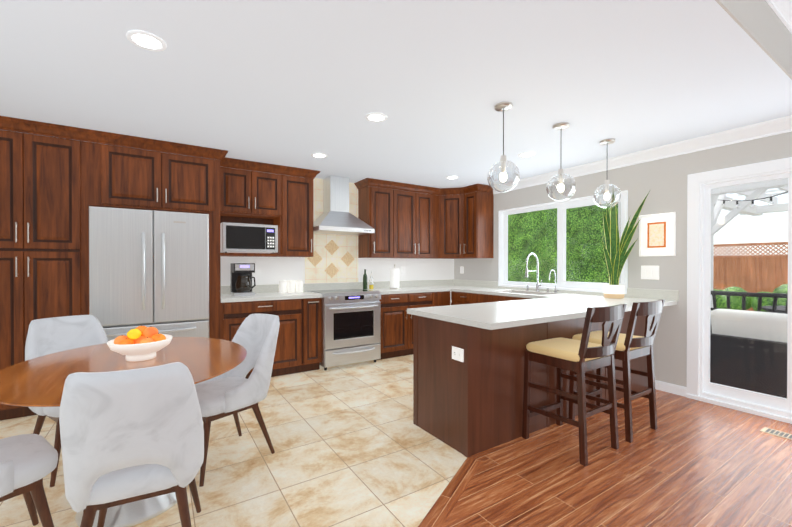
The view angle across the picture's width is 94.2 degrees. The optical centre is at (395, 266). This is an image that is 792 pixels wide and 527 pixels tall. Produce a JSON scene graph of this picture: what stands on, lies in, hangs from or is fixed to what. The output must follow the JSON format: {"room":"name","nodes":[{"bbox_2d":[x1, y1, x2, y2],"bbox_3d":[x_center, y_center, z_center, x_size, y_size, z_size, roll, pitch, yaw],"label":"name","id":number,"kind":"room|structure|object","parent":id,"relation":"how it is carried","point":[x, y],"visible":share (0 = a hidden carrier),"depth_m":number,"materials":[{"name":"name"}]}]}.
{"room":"dining room and kitchen","nodes":[
{"label":"dining room and kitchen","id":0,"kind":"room"},
{"bbox_2d":[0,354,466,526],"bbox_3d":[0.639,1.317,1.320,6.300,0.120,8.270,0,0,-33],"label":"floor","id":1,"kind":"structure","parent":0,"point":[353,445],"depth_m":2.37,"materials":[{"name":"beige tile"}]},
{"bbox_2d":[0,434,57,526],"bbox_3d":[-1.750,0.807,1.466,0.672,0.902,0.577,0,0,-33],"label":"dining chair","id":2,"kind":"object","parent":1,"relation":"on","point":[28,463],"visible":1,"depth_m":1.53,"materials":[{"name":"fabric"}]},
{"bbox_2d":[0,116,91,420],"bbox_3d":[-3.179,0.031,3.265,0.780,2.432,0.618,0,0,-33],"label":"tall cabinet","id":3,"kind":"object","parent":1,"relation":"on","point":[46,181],"depth_m":3.05,"materials":[{"name":"brown wood"}]},
{"bbox_2d":[25,315,107,486],"bbox_3d":[-2.061,0.802,2.416,0.592,0.902,0.675,0,0,-33],"label":"dining chair","id":4,"kind":"object","parent":1,"relation":"on","point":[46,336],"visible":0.23,"depth_m":2.49,"materials":[{"name":"fabric"}]},
{"bbox_2d":[0,337,246,526],"bbox_3d":[-1.421,0.880,2.010,1.120,0.744,1.360,0,0,-33],"label":"dining table","id":5,"kind":"object","parent":1,"relation":"on","point":[37,382],"visible":0.42,"depth_m":1.86,"materials":[{"name":"brown wood"}]},
{"bbox_2d":[107,325,172,361],"bbox_3d":[-1.410,0.418,2.038,0.300,0.178,0.300,0,0,-33],"label":"fruit bowl","id":6,"kind":"object","parent":5,"relation":"on","point":[141,343],"visible":1,"depth_m":1.98,"materials":[{"name":"white ceramic"}]},
{"bbox_2d":[59,362,203,526],"bbox_3d":[-1.060,0.807,1.538,0.482,0.902,0.635,0,0,-33],"label":"dining chair","id":7,"kind":"object","parent":1,"relation":"on","point":[130,435],"visible":1,"depth_m":1.31,"materials":[{"name":"fabric"}]},
{"bbox_2d":[89,206,208,340],"bbox_3d":[-2.397,0.361,3.647,0.917,1.764,0.801,0,0,-33],"label":"fridge","id":8,"kind":"object","parent":1,"relation":"on","point":[148,268],"visible":0.58,"depth_m":3.35,"materials":[{"name":"silver metal"}]},
{"bbox_2d":[195,314,279,486],"bbox_3d":[-1.103,0.802,2.427,0.669,0.902,0.567,0,0,-33],"label":"dining chair","id":9,"kind":"object","parent":1,"relation":"on","point":[234,391],"visible":0.9,"depth_m":2.42,"materials":[{"name":"fabric"}]},
{"bbox_2d":[212,296,321,378],"bbox_3d":[-1.506,0.804,4.342,1.095,0.873,0.618,0,0,-33],"label":"base cabinet","id":10,"kind":"object","parent":1,"relation":"on","point":[299,340],"depth_m":4.17,"materials":[{"name":"brown wood"}]},
{"bbox_2d":[216,292,321,303],"bbox_3d":[-1.502,0.346,4.333,1.095,0.040,0.633,0,0,-33],"label":"countertop","id":11,"kind":"structure","parent":10,"relation":"on","point":[227,298],"depth_m":4.16,"materials":[{"name":"white stone"}]},
{"bbox_2d":[230,263,255,295],"bbox_3d":[-1.756,0.143,4.241,0.238,0.365,0.254,0,0,-33],"label":"coffee maker","id":12,"kind":"object","parent":11,"relation":"on","point":[241,279],"visible":1,"depth_m":4.16,"materials":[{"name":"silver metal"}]},
{"bbox_2d":[279,280,286,292],"bbox_3d":[-1.408,0.245,4.581,0.094,0.157,0.094,0,0,-33],"label":"canister","id":13,"kind":"object","parent":11,"relation":"on","point":[282,286],"visible":1,"depth_m":4.54,"materials":[{"name":"white ceramic"}]},
{"bbox_2d":[287,280,294,292],"bbox_3d":[-1.320,0.245,4.637,0.094,0.157,0.094,0,0,-33],"label":"canister","id":14,"kind":"object","parent":11,"relation":"on","point":[290,286],"visible":1,"depth_m":4.60,"materials":[{"name":"white ceramic"}]},
{"bbox_2d":[296,280,302,291],"bbox_3d":[-1.231,0.244,4.694,0.094,0.157,0.094,0,0,-33],"label":"canister","id":15,"kind":"object","parent":11,"relation":"on","point":[299,285],"visible":1,"depth_m":4.65,"materials":[{"name":"white ceramic"}]},
{"bbox_2d":[307,289,380,369],"bbox_3d":[-0.672,0.775,4.775,0.772,0.924,0.741,0,0,-33],"label":"range","id":16,"kind":"object","parent":1,"relation":"on","point":[351,325],"visible":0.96,"depth_m":4.51,"materials":[{"name":"silver metal"}]},
{"bbox_2d":[376,292,451,359],"bbox_3d":[0.125,0.799,5.388,1.230,0.873,0.618,0,0,-33],"label":"base cabinet","id":17,"kind":"object","parent":1,"relation":"on","point":[394,309],"depth_m":4.98,"materials":[{"name":"brown wood"}]},
{"bbox_2d":[356,284,467,295],"bbox_3d":[0.390,0.339,5.546,1.848,0.040,0.633,0,0,-33],"label":"countertop","id":18,"kind":"structure","parent":17,"relation":"on","point":[431,287],"depth_m":5.30,"materials":[{"name":"white stone"}]},
{"bbox_2d":[363,269,366,289],"bbox_3d":[-0.437,0.177,5.215,0.066,0.285,0.066,0,0,-33],"label":"olive oil bottle","id":19,"kind":"object","parent":18,"relation":"on","point":[365,281],"visible":1,"depth_m":5.19,"materials":[{"name":"green glass"}]},
{"bbox_2d":[369,271,373,288],"bbox_3d":[-0.352,0.189,5.258,0.062,0.262,0.062,0,0,-33],"label":"dispenser bottle","id":20,"kind":"object","parent":18,"relation":"on","point":[371,286],"visible":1,"depth_m":5.24,"materials":[{"name":"yellow"}]},
{"bbox_2d":[389,264,400,288],"bbox_3d":[-0.018,0.141,5.377,0.170,0.357,0.170,0,0,-33],"label":"paper towel","id":21,"kind":"object","parent":18,"relation":"on","point":[394,277],"visible":1,"depth_m":5.32,"materials":[{"name":"white paper"}]},
{"bbox_2d":[452,292,479,303],"bbox_3d":[1.232,0.799,5.374,0.618,0.873,0.600,0,0,-33],"label":"base cabinet","id":22,"kind":"object","parent":1,"relation":"on","point":[457,297],"depth_m":5.19,"materials":[{"name":"brown wood"}]},
{"bbox_2d":[408,316,535,456],"bbox_3d":[0.573,0.812,2.852,0.654,0.873,0.634,0,0,-33],"label":"base cabinet","id":23,"kind":"object","parent":1,"relation":"on","point":[466,348],"depth_m":2.59,"materials":[{"name":"brown wood"}]},
{"bbox_2d":[408,296,675,331],"bbox_3d":[1.414,0.352,3.264,2.588,0.040,0.885,0,0,-33],"label":"countertop","id":24,"kind":"structure","parent":23,"relation":"on","point":[495,314],"depth_m":2.81,"materials":[{"name":"white stone"}]},
{"bbox_2d":[601,191,649,298],"bbox_3d":[2.324,-0.258,3.829,0.276,1.170,0.507,0,0,-33],"label":"snake plant","id":25,"kind":"object","parent":24,"relation":"on","point":[615,248],"visible":0.98,"depth_m":3.83,"materials":[{"name":"green plant"}]},
{"bbox_2d":[480,292,539,303],"bbox_3d":[1.621,0.802,4.768,0.618,0.873,0.840,0,0,-33],"label":"base cabinet","id":26,"kind":"object","parent":1,"relation":"on","point":[483,299],"depth_m":4.68,"materials":[{"name":"brown wood"}]},
{"bbox_2d":[452,288,583,299],"bbox_3d":[1.535,0.343,4.886,0.633,0.040,1.715,0,0,-33],"label":"countertop","id":27,"kind":"structure","parent":26,"relation":"on","point":[524,292],"depth_m":4.80,"materials":[{"name":"white stone"}]},
{"bbox_2d":[536,320,579,430],"bbox_3d":[1.103,0.810,3.206,0.620,0.873,0.610,0,0,-33],"label":"base cabinet","id":28,"kind":"object","parent":1,"relation":"on","point":[546,375],"depth_m":2.89,"materials":[{"name":"brown wood"}]},
{"bbox_2d":[580,316,619,410],"bbox_3d":[1.631,0.809,3.545,0.636,0.873,0.610,0,0,-33],"label":"base cabinet","id":29,"kind":"object","parent":1,"relation":"on","point":[597,326],"depth_m":3.24,"materials":[{"name":"brown wood"}]},
{"bbox_2d":[220,167,453,304],"bbox_3d":[-1.561,-0.236,4.742,6.300,2.950,0.120,0,0,-33],"label":"wall","id":30,"kind":"structure","parent":0,"point":[274,270],"depth_m":5.36,"materials":[{"name":"white paint"}]},
{"bbox_2d":[88,129,215,219],"bbox_3d":[-2.433,-0.867,3.738,0.992,0.642,0.618,0,0,-33],"label":"upper cabinet","id":31,"kind":"object","parent":30,"relation":"attached to","point":[122,177],"depth_m":3.46,"materials":[{"name":"brown wood"}]},
{"bbox_2d":[216,156,283,219],"bbox_3d":[-1.745,-0.895,4.340,0.700,0.592,0.348,0,0,-33],"label":"upper cabinet","id":32,"kind":"object","parent":30,"relation":"attached to","point":[242,193],"depth_m":4.19,"materials":[{"name":"brown wood"}]},
{"bbox_2d":[254,269,259,277],"bbox_3d":[-1.720,0.082,4.562,0.075,0.115,0.008,0,0,-33],"label":"electrical outlet","id":33,"kind":"object","parent":30,"relation":"attached to","point":[257,273],"visible":0.98,"depth_m":4.56,"materials":[{"name":"white plastic"}]},
{"bbox_2d":[272,166,315,259],"bbox_3d":[-1.284,-0.659,4.637,0.395,1.067,0.348,0,0,-33],"label":"upper cabinet","id":34,"kind":"object","parent":30,"relation":"attached to","point":[296,237],"depth_m":4.49,"materials":[{"name":"brown wood"}]},
{"bbox_2d":[220,222,277,253],"bbox_3d":[-1.728,-0.320,4.298,0.590,0.330,0.386,0,0,-33],"label":"microwave","id":35,"kind":"object","parent":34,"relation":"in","point":[246,238],"visible":0.96,"depth_m":4.12,"materials":[{"name":"silver plastic"}]},
{"bbox_2d":[313,176,374,235],"bbox_3d":[-0.742,-0.819,4.879,0.770,0.747,0.503,0,0,-33],"label":"range hood","id":36,"kind":"object","parent":30,"relation":"attached to","point":[336,217],"visible":0.96,"depth_m":4.84,"materials":[{"name":"silver metal"}]},
{"bbox_2d":[356,178,439,259],"bbox_3d":[0.063,-0.664,5.500,1.225,1.067,0.348,0,0,-33],"label":"upper cabinet","id":37,"kind":"object","parent":30,"relation":"attached to","point":[406,223],"depth_m":5.29,"materials":[{"name":"brown wood"}]},
{"bbox_2d":[401,267,405,273],"bbox_3d":[0.117,0.056,5.716,0.075,0.115,0.008,0,0,-33],"label":"electrical outlet","id":38,"kind":"object","parent":30,"relation":"attached to","point":[403,270],"visible":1,"depth_m":5.71,"materials":[{"name":"white plastic"}]},
{"bbox_2d":[440,188,463,258],"bbox_3d":[0.905,-0.666,5.886,0.608,1.067,0.608,0,0,-33],"label":"upper cabinet","id":39,"kind":"object","parent":30,"relation":"attached to","point":[451,199],"depth_m":5.64,"materials":[{"name":"brown wood"}]},
{"bbox_2d":[0,0,791,187],"bbox_3d":[-0.403,-1.444,2.929,6.000,0.516,4.170,0,0,-33],"label":"ceiling","id":40,"kind":"structure","parent":0,"point":[294,83],"depth_m":2.30,"materials":[{"name":"white paint"}]},
{"bbox_2d":[126,30,166,50],"bbox_3d":[-1.300,-1.175,1.922,0.176,0.007,0.176,0,0,-33],"label":"recessed light","id":41,"kind":"object","parent":40,"relation":"in","point":[146,40],"visible":1,"depth_m":1.91,"materials":[{"name":"white"}]},
{"bbox_2d":[311,153,327,157],"bbox_3d":[-0.818,-1.187,3.930,0.176,0.007,0.176,0,0,-33],"label":"recessed light","id":42,"kind":"object","parent":40,"relation":"in","point":[319,155],"visible":1,"depth_m":3.93,"materials":[{"name":"white plastic"}]},
{"bbox_2d":[365,113,386,121],"bbox_3d":[-0.156,-1.181,2.917,0.176,0.007,0.176,0,0,-33],"label":"recessed light","id":43,"kind":"object","parent":40,"relation":"in","point":[376,117],"visible":1,"depth_m":2.91,"materials":[{"name":"white"}]},
{"bbox_2d":[446,176,458,178],"bbox_3d":[0.753,-1.192,4.926,0.176,0.007,0.176,0,0,-33],"label":"recessed light","id":44,"kind":"object","parent":40,"relation":"in","point":[452,177],"visible":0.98,"depth_m":4.92,"materials":[{"name":"white"}]},
{"bbox_2d":[487,102,519,191],"bbox_3d":[0.789,-0.866,2.705,0.230,0.634,0.230,0,0,-33],"label":"pendant light","id":45,"kind":"object","parent":40,"relation":"hanging from","point":[502,107],"visible":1,"depth_m":2.69,"materials":[{"name":"clear glass"}]},
{"bbox_2d":[518,152,534,156],"bbox_3d":[1.384,-1.186,3.905,0.176,0.007,0.176,0,0,-33],"label":"recessed light","id":46,"kind":"object","parent":40,"relation":"in","point":[527,154],"visible":0.98,"depth_m":3.89,"materials":[{"name":"white"}]},
{"bbox_2d":[546,122,575,200],"bbox_3d":[1.382,-0.868,3.085,0.230,0.634,0.230,0,0,-33],"label":"pendant light","id":47,"kind":"object","parent":40,"relation":"hanging from","point":[561,174],"visible":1,"depth_m":3.06,"materials":[{"name":"clear glass"}]},
{"bbox_2d":[593,139,620,207],"bbox_3d":[1.993,-0.871,3.477,0.230,0.634,0.230,0,0,-33],"label":"pendant light","id":48,"kind":"object","parent":40,"relation":"hanging from","point":[607,184],"visible":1,"depth_m":3.46,"materials":[{"name":"clear glass"}]},
{"bbox_2d":[442,389,791,526],"bbox_3d":[1.441,1.273,0.070,6.000,0.022,5.000,0,0,-33],"label":"floor","id":49,"kind":"structure","parent":0,"point":[688,462],"depth_m":2.21,"materials":[{"name":"brown wood"}]},
{"bbox_2d":[418,457,481,526],"bbox_3d":[-0.448,1.269,0.696,0.100,0.022,3.900,0,0,30],"label":"transition strip","id":50,"kind":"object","parent":49,"relation":"on","point":[439,512],"depth_m":2.01,"materials":[{"name":"brown wood"}]},
{"bbox_2d":[522,304,626,465],"bbox_3d":[1.252,0.750,2.584,0.446,0.998,0.535,0,0,-33],"label":"bar stool","id":51,"kind":"object","parent":49,"relation":"on","point":[581,357],"visible":1,"depth_m":2.48,"materials":[{"name":"brown wood"}]},
{"bbox_2d":[568,299,664,442],"bbox_3d":[1.731,0.748,2.885,0.446,0.998,0.535,0,0,-33],"label":"bar stool","id":52,"kind":"object","parent":49,"relation":"on","point":[630,346],"visible":0.79,"depth_m":2.71,"materials":[{"name":"brown wood"}]},
{"bbox_2d":[760,427,791,439],"bbox_3d":[2.899,1.246,2.686,0.120,0.005,0.330,0,0,-33],"label":"floor vent","id":53,"kind":"object","parent":49,"relation":"in","point":[777,433],"visible":1,"depth_m":2.75,"materials":[{"name":"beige metal"}]},
{"bbox_2d":[454,131,791,386],"bbox_3d":[3.220,-0.227,2.984,0.150,2.950,8.000,0,0,-33],"label":"wall","id":54,"kind":"structure","parent":0,"point":[664,181],"depth_m":3.69,"materials":[{"name":"grey paint"}]},
{"bbox_2d":[464,184,493,258],"bbox_3d":[1.252,-0.665,5.584,0.348,1.067,0.275,0,0,-33],"label":"upper cabinet","id":55,"kind":"object","parent":54,"relation":"attached to","point":[479,205],"depth_m":5.47,"materials":[{"name":"brown wood"}]},
{"bbox_2d":[498,190,627,293],"bbox_3d":[2.067,-0.272,4.763,0.170,1.120,1.800,0,0,-33],"label":"window","id":56,"kind":"structure","parent":54,"relation":"in","point":[562,283],"depth_m":4.71,"materials":[{"name":"white"}]},
{"bbox_2d":[493,115,791,193],"bbox_3d":[3.357,-1.313,2.541,0.090,0.471,7.115,0,0,-33],"label":"crown molding","id":57,"kind":"structure","parent":54,"relation":"attached to","point":[784,124],"depth_m":3.56,"materials":[{"name":"white"}]},
{"bbox_2d":[641,266,658,279],"bbox_3d":[2.610,0.059,3.785,0.008,0.140,0.165,0,0,-33],"label":"switch plate","id":58,"kind":"object","parent":54,"relation":"attached to","point":[649,272],"visible":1,"depth_m":3.78,"materials":[{"name":"white plastic"}]},
{"bbox_2d":[639,212,675,255],"bbox_3d":[2.637,-0.321,3.724,0.026,0.426,0.315,0,0,-33],"label":"picture frame","id":59,"kind":"object","parent":54,"relation":"attached to","point":[657,234],"visible":0.98,"depth_m":3.71,"materials":[{"name":"white paper"}]},
{"bbox_2d":[655,380,686,396],"bbox_3d":[3.959,1.209,1.684,0.016,0.090,5.000,0,0,-33],"label":"baseboard","id":60,"kind":"structure","parent":54,"relation":"attached to","point":[671,388],"depth_m":3.62,"materials":[{"name":"white wood"}]},
{"bbox_2d":[686,157,791,423],"bbox_3d":[3.253,0.198,2.925,0.200,2.140,1.500,0,0,-33],"label":"sliding glass door","id":61,"kind":"structure","parent":54,"relation":"attached to","point":[697,182],"depth_m":3.41,"materials":[{"name":"white"}]},
{"bbox_2d":[766,0,791,33],"bbox_3d":[0.698,-1.488,1.103,5.880,0.105,0.090,0,0,-33],"label":"crown molding","id":62,"kind":"structure","parent":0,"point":[782,9],"depth_m":2.10,"materials":[{"name":"white paint"}]},
{"label":"outside","id":63,"kind":"structure","parent":0,"visible":0},
{"bbox_3d":[8.032,1.318,8.455,13.850,0.100,20.000,0,0,-33],"label":"ground","id":64,"kind":"structure","parent":63,"visible":0},
{"bbox_2d":[508,202,617,282],"bbox_3d":[2.805,-0.540,9.922,1.054,3.600,7.869,0,0,-33],"label":"hedge","id":65,"kind":"object","parent":64,"relation":"on","point":[540,231],"depth_m":8.11,"materials":[{"name":"green plant"}]},
{"bbox_2d":[618,178,787,311],"bbox_3d":[6.640,-0.146,4.644,7.300,2.870,5.100,0,0,-33],"label":"pergola","id":66,"kind":"object","parent":64,"relation":"on","point":[763,187],"depth_m":5.96,"materials":[{"name":"grey wood"}]},
{"bbox_2d":[710,291,787,331],"bbox_3d":[5.634,0.814,5.505,2.030,0.940,1.887,0,0,-33],"label":"railing","id":67,"kind":"object","parent":64,"relation":"on","point":[774,307],"depth_m":5.04,"materials":[{"name":"metal"}]},
{"bbox_2d":[710,309,787,397],"bbox_3d":[4.095,0.857,3.088,0.890,0.842,2.420,0,0,-33],"label":"outdoor sofa","id":68,"kind":"object","parent":64,"relation":"on","point":[732,348],"depth_m":3.49,"materials":[{"name":"wicker"}]},
{"bbox_2d":[713,242,787,310],"bbox_3d":[9.446,0.301,10.728,0.070,1.910,16.310,0,0,-33],"label":"fence","id":69,"kind":"object","parent":64,"relation":"on","point":[740,273],"depth_m":10.15,"materials":[{"name":"brown wood"}]},
{"bbox_2d":[713,284,787,311],"bbox_3d":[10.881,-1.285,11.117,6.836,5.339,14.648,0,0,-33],"label":"shrubs","id":70,"kind":"object","parent":64,"relation":"on","point":[737,300],"depth_m":9.24,"materials":[{"name":"green plant"}]}
]}

